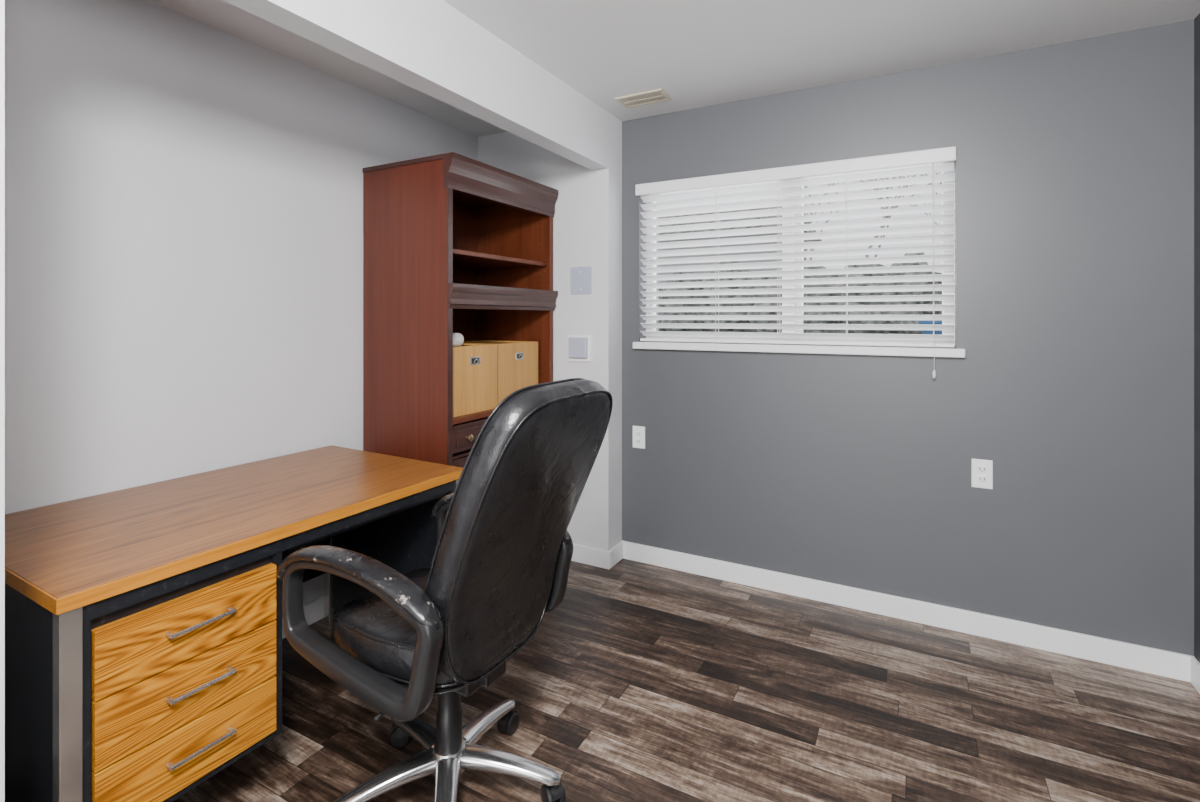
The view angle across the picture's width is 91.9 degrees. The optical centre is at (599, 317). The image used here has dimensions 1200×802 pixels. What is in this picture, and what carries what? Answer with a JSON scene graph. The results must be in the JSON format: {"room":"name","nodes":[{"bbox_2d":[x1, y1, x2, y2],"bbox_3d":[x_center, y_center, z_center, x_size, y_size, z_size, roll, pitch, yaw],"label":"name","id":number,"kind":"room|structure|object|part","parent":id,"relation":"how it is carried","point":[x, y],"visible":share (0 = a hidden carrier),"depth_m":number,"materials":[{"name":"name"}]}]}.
{"room":"home office","nodes":[
{"label":"home office","id":0,"kind":"room"},
{"bbox_2d":[0,0,4,801],"bbox_3d":[-1.483,0.115,0.256,0.096,2.350,1.744,0,0,28],"label":"wall","id":1,"kind":"structure","parent":0,"point":[2,2],"depth_m":1.00,"materials":[{"name":"white paint"}]},
{"bbox_2d":[223,0,607,169],"bbox_3d":[-0.534,-0.916,2.017,0.096,0.288,2.258,0,0,28],"label":"ceiling beam","id":2,"kind":"structure","parent":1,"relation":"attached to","point":[430,47],"depth_m":2.00,"materials":[{"name":"white paint"}]},
{"bbox_2d":[5,0,477,614],"bbox_3d":[-1.658,0.115,1.750,0.100,2.350,4.410,0,0,28],"label":"wall","id":3,"kind":"structure","parent":0,"point":[184,194],"depth_m":2.00,"materials":[{"name":"white paint"}]},
{"bbox_2d":[282,596,323,638],"bbox_3d":[-1.289,1.244,2.317,0.014,0.092,2.418,0,0,28],"label":"baseboard","id":4,"kind":"structure","parent":3,"relation":"attached to","point":[313,610],"depth_m":2.45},
{"bbox_2d":[478,112,621,550],"bbox_3d":[-0.263,0.115,3.329,0.861,2.350,0.308,0,0,28],"label":"wall","id":5,"kind":"structure","parent":0,"point":[587,219],"depth_m":3.07,"materials":[{"name":"white paint"}]},
{"bbox_2d":[569,335,590,361],"bbox_3d":[-0.112,0.160,3.052,0.132,0.140,0.034,0,0,28],"label":"thermostat box","id":6,"kind":"object","parent":5,"relation":"attached to","point":[579,345],"visible":1,"depth_m":3.04,"materials":[{"name":"white plastic"}]},
{"bbox_2d":[570,266,591,294],"bbox_3d":[-0.101,-0.198,3.062,0.130,0.145,0.007,0,0,28],"label":"cover plate","id":7,"kind":"object","parent":5,"relation":"attached to","point":[580,277],"depth_m":3.06,"materials":[{"name":"white plastic"}]},
{"bbox_2d":[150,0,1199,136],"bbox_3d":[-0.241,-1.110,0.987,3.320,0.100,4.410,0,0,28],"label":"ceiling","id":8,"kind":"structure","parent":0,"point":[701,53],"depth_m":2.18,"materials":[{"name":"paint"}]},
{"bbox_2d":[615,89,672,107],"bbox_3d":[0.210,-1.055,2.794,0.244,0.008,0.140,0,0,28],"label":"ceiling vent","id":9,"kind":"object","parent":8,"relation":"attached to","point":[658,95],"depth_m":2.78,"materials":[{"name":"beige metal"}]},
{"bbox_2d":[173,559,1199,801],"bbox_3d":[-0.241,1.340,0.987,3.320,0.100,4.410,0,0,28],"label":"floor","id":10,"kind":"structure","parent":0,"point":[645,682],"depth_m":1.89,"materials":[{"name":"wood"}]},
{"bbox_2d":[5,445,462,801],"bbox_3d":[-1.098,0.919,1.810,0.787,0.742,1.143,0,0,30],"label":"office desk","id":11,"kind":"object","parent":10,"relation":"on","point":[143,623],"visible":0.91,"depth_m":1.37,"materials":[{"name":"laminate"}]},
{"bbox_3d":[-1.380,0.934,1.339,0.687,0.711,0.016,0,0,30],"label":"panel","id":12,"kind":"part","parent":11,"relation":"part of","materials":[{"name":"black metal"}]},
{"bbox_3d":[-0.949,0.715,1.356,0.024,0.142,0.379,0,0,30],"label":"drawer","id":13,"kind":"part","parent":11,"relation":"part of","materials":[{"name":"laminate"}]},
{"bbox_3d":[-0.949,0.861,1.356,0.024,0.142,0.379,0,0,30],"label":"drawer","id":14,"kind":"part","parent":11,"relation":"part of","materials":[{"name":"laminate"}]},
{"bbox_3d":[-0.949,1.006,1.356,0.024,0.142,0.379,0,0,30],"label":"drawer","id":15,"kind":"part","parent":11,"relation":"part of","materials":[{"name":"laminate"}]},
{"bbox_3d":[-0.924,0.707,1.349,0.026,0.009,0.140,0,0,30],"label":"handle","id":16,"kind":"part","parent":11,"relation":"part of","materials":[{"name":"silver metal"}]},
{"bbox_3d":[-0.924,0.853,1.349,0.026,0.009,0.140,0,0,30],"label":"handle","id":17,"kind":"part","parent":11,"relation":"part of","materials":[{"name":"silver metal"}]},
{"bbox_3d":[-0.924,0.998,1.349,0.026,0.009,0.140,0,0,30],"label":"handle","id":18,"kind":"part","parent":11,"relation":"part of","materials":[{"name":"silver metal"}]},
{"bbox_2d":[277,378,612,801],"bbox_3d":[-0.358,0.721,1.541,0.713,1.139,0.605,0,0,29],"label":"office chair","id":19,"kind":"object","parent":10,"relation":"on","point":[447,628],"visible":1,"depth_m":1.37,"materials":[{"name":"black leather"}]},
{"bbox_3d":[-0.564,0.724,1.347,0.512,0.292,0.054,0,0,29],"label":"arm frame","id":20,"kind":"part","parent":19,"relation":"part of","materials":[{"name":"black plastic"}]},
{"bbox_3d":[-0.472,0.920,1.418,0.012,0.022,0.191,0,0,29],"label":"tilt lever","id":21,"kind":"part","parent":19,"relation":"part of","materials":[{"name":"black plastic"}]},
{"bbox_3d":[-0.548,1.185,1.480,0.278,0.069,0.064,0,0,-29],"label":"leg","id":22,"kind":"part","parent":19,"relation":"part of","materials":[{"name":"metal"}]},
{"bbox_3d":[-0.524,1.185,1.671,0.278,0.069,0.064,0,0,43],"label":"leg","id":23,"kind":"part","parent":19,"relation":"part of","materials":[{"name":"metal"}]},
{"bbox_2d":[331,563,532,684],"bbox_3d":[-0.435,0.800,1.575,0.476,0.127,0.461,0,0,29],"label":"seat cushion","id":24,"kind":"object","parent":19,"relation":"on","point":[366,628],"depth_m":1.40,"materials":[{"name":"black leather"}]},
{"bbox_3d":[-0.374,1.185,1.397,0.064,0.069,0.278,0,0,-11],"label":"leg","id":25,"kind":"part","parent":19,"relation":"part of","materials":[{"name":"metal"}]},
{"bbox_3d":[-0.335,1.185,1.706,0.064,0.069,0.278,0,0,25],"label":"leg","id":26,"kind":"part","parent":19,"relation":"part of","materials":[{"name":"metal"}]},
{"bbox_3d":[-0.308,0.724,1.804,0.512,0.292,0.054,0,0,29],"label":"arm frame","id":27,"kind":"part","parent":19,"relation":"part of","materials":[{"name":"black plastic"}]},
{"bbox_2d":[498,709,516,732],"bbox_3d":[-0.287,1.245,1.807,0.026,0.042,0.070,0,0,25],"label":"hood","id":28,"kind":"object","parent":19,"relation":"attached to","point":[508,723],"depth_m":1.78,"materials":[{"name":"black plastic"}]},
{"bbox_3d":[-0.242,1.185,1.537,0.278,0.069,0.064,0,0,7],"label":"leg","id":29,"kind":"part","parent":19,"relation":"part of","materials":[{"name":"metal"}]},
{"bbox_3d":[-0.184,0.513,1.435,0.299,0.716,0.493,0,0,29],"label":"backrest","id":30,"kind":"part","parent":19,"relation":"part of","materials":[{"name":"black leather"}]},
{"bbox_2d":[550,785,562,800],"bbox_3d":[-0.125,1.245,1.534,0.026,0.042,0.070,0,0,-33],"label":"hood","id":31,"kind":"object","parent":19,"relation":"attached to","point":[556,791],"depth_m":1.51,"materials":[{"name":"black plastic"}]},
{"bbox_2d":[362,152,558,467],"bbox_3d":[-0.653,0.301,2.889,0.554,1.978,0.815,0,0,28],"label":"bookcase","id":32,"kind":"object","parent":10,"relation":"on","point":[453,242],"visible":0.42,"depth_m":2.59,"materials":[{"name":"brown wood"}]},
{"bbox_3d":[-0.543,0.902,2.617,0.022,0.595,0.365,0,0,28],"label":"door","id":33,"kind":"part","parent":32,"relation":"part of","materials":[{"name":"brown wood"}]},
{"bbox_3d":[-0.657,-0.617,2.891,0.546,0.143,0.815,0,0,28],"label":"crown moulding","id":34,"kind":"part","parent":32,"relation":"part of","materials":[{"name":"brown wood"}]},
{"bbox_3d":[-0.458,0.595,2.783,0.020,0.010,0.762,0,0,28],"label":"drawer rail","id":35,"kind":"part","parent":32,"relation":"part of","materials":[{"name":"brown wood"}]},
{"bbox_3d":[-0.893,0.291,3.017,0.010,1.898,0.762,0,0,28],"label":"panel","id":36,"kind":"part","parent":32,"relation":"part of","materials":[{"name":"brown wood"}]},
{"bbox_3d":[-0.564,0.518,2.506,0.033,0.030,0.030,0,0,28],"label":"knob","id":37,"kind":"part","parent":32,"relation":"part of","materials":[{"name":"gold metal"}]},
{"bbox_3d":[-0.531,0.517,2.610,0.007,0.071,0.325,0,0,28],"label":"drawer panel","id":38,"kind":"part","parent":32,"relation":"part of","materials":[{"name":"brown wood"}]},
{"bbox_3d":[-0.542,0.517,2.616,0.024,0.115,0.365,0,0,28],"label":"drawer","id":39,"kind":"part","parent":32,"relation":"part of","materials":[{"name":"brown wood"}]},
{"bbox_3d":[-0.667,0.440,2.895,0.504,0.024,0.762,0,0,28],"label":"shelf","id":40,"kind":"part","parent":32,"relation":"part of","materials":[{"name":"brown wood"}]},
{"bbox_2d":[453,343,496,417],"bbox_3d":[-0.717,0.276,2.692,0.370,0.302,0.324,0,0,28],"label":"storage box","id":41,"kind":"object","parent":32,"relation":"on","point":[474,365],"visible":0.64,"depth_m":2.61,"materials":[{"name":"brown wood"}]},
{"bbox_2d":[453,333,463,346],"bbox_3d":[-0.689,0.100,2.603,0.064,0.064,0.160,0,0,28],"label":"paper roll","id":42,"kind":"object","parent":41,"relation":"on","point":[458,339],"visible":0.43,"depth_m":2.63,"materials":[{"name":"white paper"}]},
{"bbox_3d":[-0.678,-0.287,2.901,0.480,0.021,0.762,0,0,28],"label":"shelf","id":43,"kind":"part","parent":32,"relation":"part of","materials":[{"name":"brown wood"}]},
{"bbox_2d":[463,340,537,404],"bbox_3d":[-0.563,0.276,3.015,0.370,0.302,0.344,0,0,28],"label":"storage box","id":44,"kind":"object","parent":32,"relation":"on","point":[517,361],"visible":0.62,"depth_m":2.92,"materials":[{"name":"brown wood"}]},
{"bbox_3d":[-0.567,0.139,3.018,0.340,0.012,0.324,0,0,28],"label":"lid","id":45,"kind":"part","parent":44,"relation":"part of","materials":[{"name":"brown wood"}]},
{"bbox_3d":[-0.440,-0.092,2.778,0.051,0.105,0.810,0,0,28],"label":"moulding","id":46,"kind":"part","parent":32,"relation":"part of","materials":[{"name":"brown wood"}]},
{"bbox_2d":[622,19,1193,655],"bbox_3d":[1.148,0.115,2.659,2.259,2.350,0.150,0,0,28],"label":"wall","id":47,"kind":"structure","parent":0,"point":[1074,163],"depth_m":2.34,"materials":[{"name":"grey paint"}]},
{"bbox_2d":[633,426,644,448],"bbox_3d":[0.205,0.632,3.075,0.072,0.116,0.009,0,0,28],"label":"wall outlet","id":48,"kind":"object","parent":47,"relation":"attached to","point":[638,431],"visible":1,"depth_m":3.07,"materials":[{"name":"white plastic"}]},
{"bbox_2d":[636,438,641,443],"bbox_3d":[0.204,0.652,3.073,0.034,0.028,0.004,0,0,28],"label":"socket","id":49,"kind":"object","parent":48,"relation":"attached to","point":[638,440],"depth_m":3.07,"materials":[{"name":"white plastic"}]},
{"bbox_2d":[635,146,955,377],"bbox_3d":[0.835,-0.228,2.744,1.449,0.956,0.097,0,0,28],"label":"window blind","id":50,"kind":"object","parent":47,"relation":"attached to","point":[932,161],"visible":1,"depth_m":2.69,"materials":[{"name":"white plastic"}]},
{"bbox_3d":[0.297,-0.270,3.061,0.002,0.760,0.050,0,0,28],"label":"ladder cord","id":51,"kind":"part","parent":50,"relation":"part of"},
{"bbox_3d":[0.587,-0.270,2.905,0.002,0.760,0.050,0,0,28],"label":"ladder cord","id":52,"kind":"part","parent":50,"relation":"part of","materials":[{"name":"white fabric"}]},
{"bbox_3d":[0.851,-0.270,2.762,0.002,0.760,0.050,0,0,28],"label":"ladder cord","id":53,"kind":"part","parent":50,"relation":"part of","materials":[{"name":"white fabric"}]},
{"bbox_3d":[0.852,0.115,2.762,1.426,0.014,0.048,0,0,28],"label":"rail","id":54,"kind":"part","parent":50,"relation":"part of","materials":[{"name":"white plastic"}]},
{"bbox_3d":[1.115,-0.270,2.620,0.002,0.760,0.050,0,0,28],"label":"ladder cord","id":55,"kind":"part","parent":50,"relation":"part of","materials":[{"name":"white fabric"}]},
{"bbox_3d":[1.385,-0.215,2.408,0.007,0.870,0.016,0,0,28],"label":"pull cord","id":56,"kind":"part","parent":50,"relation":"part of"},
{"bbox_3d":[1.415,-0.270,2.459,0.002,0.760,0.050,0,0,28],"label":"ladder cord","id":57,"kind":"part","parent":50,"relation":"part of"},
{"bbox_2d":[633,342,964,357],"bbox_3d":[0.855,0.144,2.759,1.490,0.036,0.119,0,0,28],"label":"window sill","id":58,"kind":"structure","parent":47,"relation":"attached to","point":[809,349],"depth_m":2.64,"materials":[{"name":"white wood"}]},
{"bbox_2d":[646,161,954,345],"bbox_3d":[0.890,-0.285,2.832,1.438,0.820,0.060,0,0,28],"label":"frame","id":59,"kind":"object","parent":47,"relation":"attached to","point":[946,172],"visible":0.16,"depth_m":2.78,"materials":[{"name":"white plastic"}]},
{"bbox_2d":[571,541,1194,681],"bbox_3d":[0.699,1.244,2.717,3.106,0.092,0.172,0,0,28],"label":"baseboard","id":60,"kind":"structure","parent":47,"relation":"attached to","point":[1164,663],"depth_m":2.46,"materials":[{"name":"white wood"}]},
{"bbox_2d":[971,459,992,488],"bbox_3d":[1.549,0.632,2.352,0.072,0.116,0.009,0,0,28],"label":"wall outlet","id":61,"kind":"object","parent":47,"relation":"attached to","point":[981,470],"visible":1,"depth_m":2.35,"materials":[{"name":"white plastic"}]},
{"bbox_2d":[977,465,986,472],"bbox_3d":[1.548,0.612,2.350,0.034,0.028,0.004,0,0,28],"label":"socket","id":62,"kind":"object","parent":61,"relation":"attached to","point":[980,468],"depth_m":2.35,"materials":[{"name":"white plastic"}]},
{"bbox_2d":[977,475,986,482],"bbox_3d":[1.548,0.652,2.350,0.034,0.028,0.004,0,0,28],"label":"socket","id":63,"kind":"object","parent":61,"relation":"attached to","point":[980,478],"depth_m":2.35,"materials":[{"name":"white plastic"}]},
{"bbox_2d":[1194,13,1199,662],"bbox_3d":[1.177,0.115,0.224,0.100,2.350,4.410,0,0,28],"label":"wall","id":64,"kind":"structure","parent":0,"point":[1197,19],"depth_m":2.03,"materials":[{"name":"grey paint"}]},
{"bbox_2d":[1191,657,1199,693],"bbox_3d":[1.111,1.244,0.223,0.014,0.092,4.146,0,0,28],"label":"baseboard","id":65,"kind":"structure","parent":64,"relation":"attached to","point":[1195,665],"depth_m":2.02,"materials":[{"name":"white wood"}]},
{"label":"outside","id":66,"kind":"structure","parent":0,"visible":0},
{"bbox_3d":[5.522,0.440,12.365,26.000,0.200,20.990,0,0,28],"label":"ground","id":67,"kind":"structure","parent":66,"visible":0},
{"bbox_2d":[656,206,821,288],"bbox_3d":[2.902,-1.335,16.041,5.700,3.350,3.800,0,0,28],"label":"neighbouring house","id":68,"kind":"structure","parent":67,"relation":"on","point":[751,218],"depth_m":14.43,"materials":[{"name":"grey"}]},
{"bbox_2d":[656,252,941,333],"bbox_3d":[1.958,-0.428,10.871,16.748,1.533,1.716,0,0,28],"label":"hedge","id":69,"kind":"object","parent":67,"relation":"on","point":[920,253],"visible":0.04,"depth_m":9.40,"materials":[{"name":"green plant"}]},
{"bbox_2d":[780,172,941,269],"bbox_3d":[5.854,-2.172,11.559,5.498,5.054,3.488,0,0,-13],"label":"bare tree","id":70,"kind":"object","parent":67,"relation":"on","point":[886,207],"visible":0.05,"depth_m":11.31,"materials":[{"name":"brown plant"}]},
{"bbox_2d":[918,320,941,334],"bbox_3d":[3.153,0.179,5.117,0.600,0.318,0.640,0,0,28],"label":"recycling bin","id":71,"kind":"object","parent":67,"relation":"on","point":[937,332],"visible":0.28,"depth_m":4.95,"materials":[{"name":"blue plastic"}]},
{"bbox_3d":[3.153,0.045,5.117,0.600,0.050,0.640,0,0,28],"label":"bin lid","id":72,"kind":"part","parent":71,"relation":"part of","materials":[{"name":"blue plastic"}]}
]}

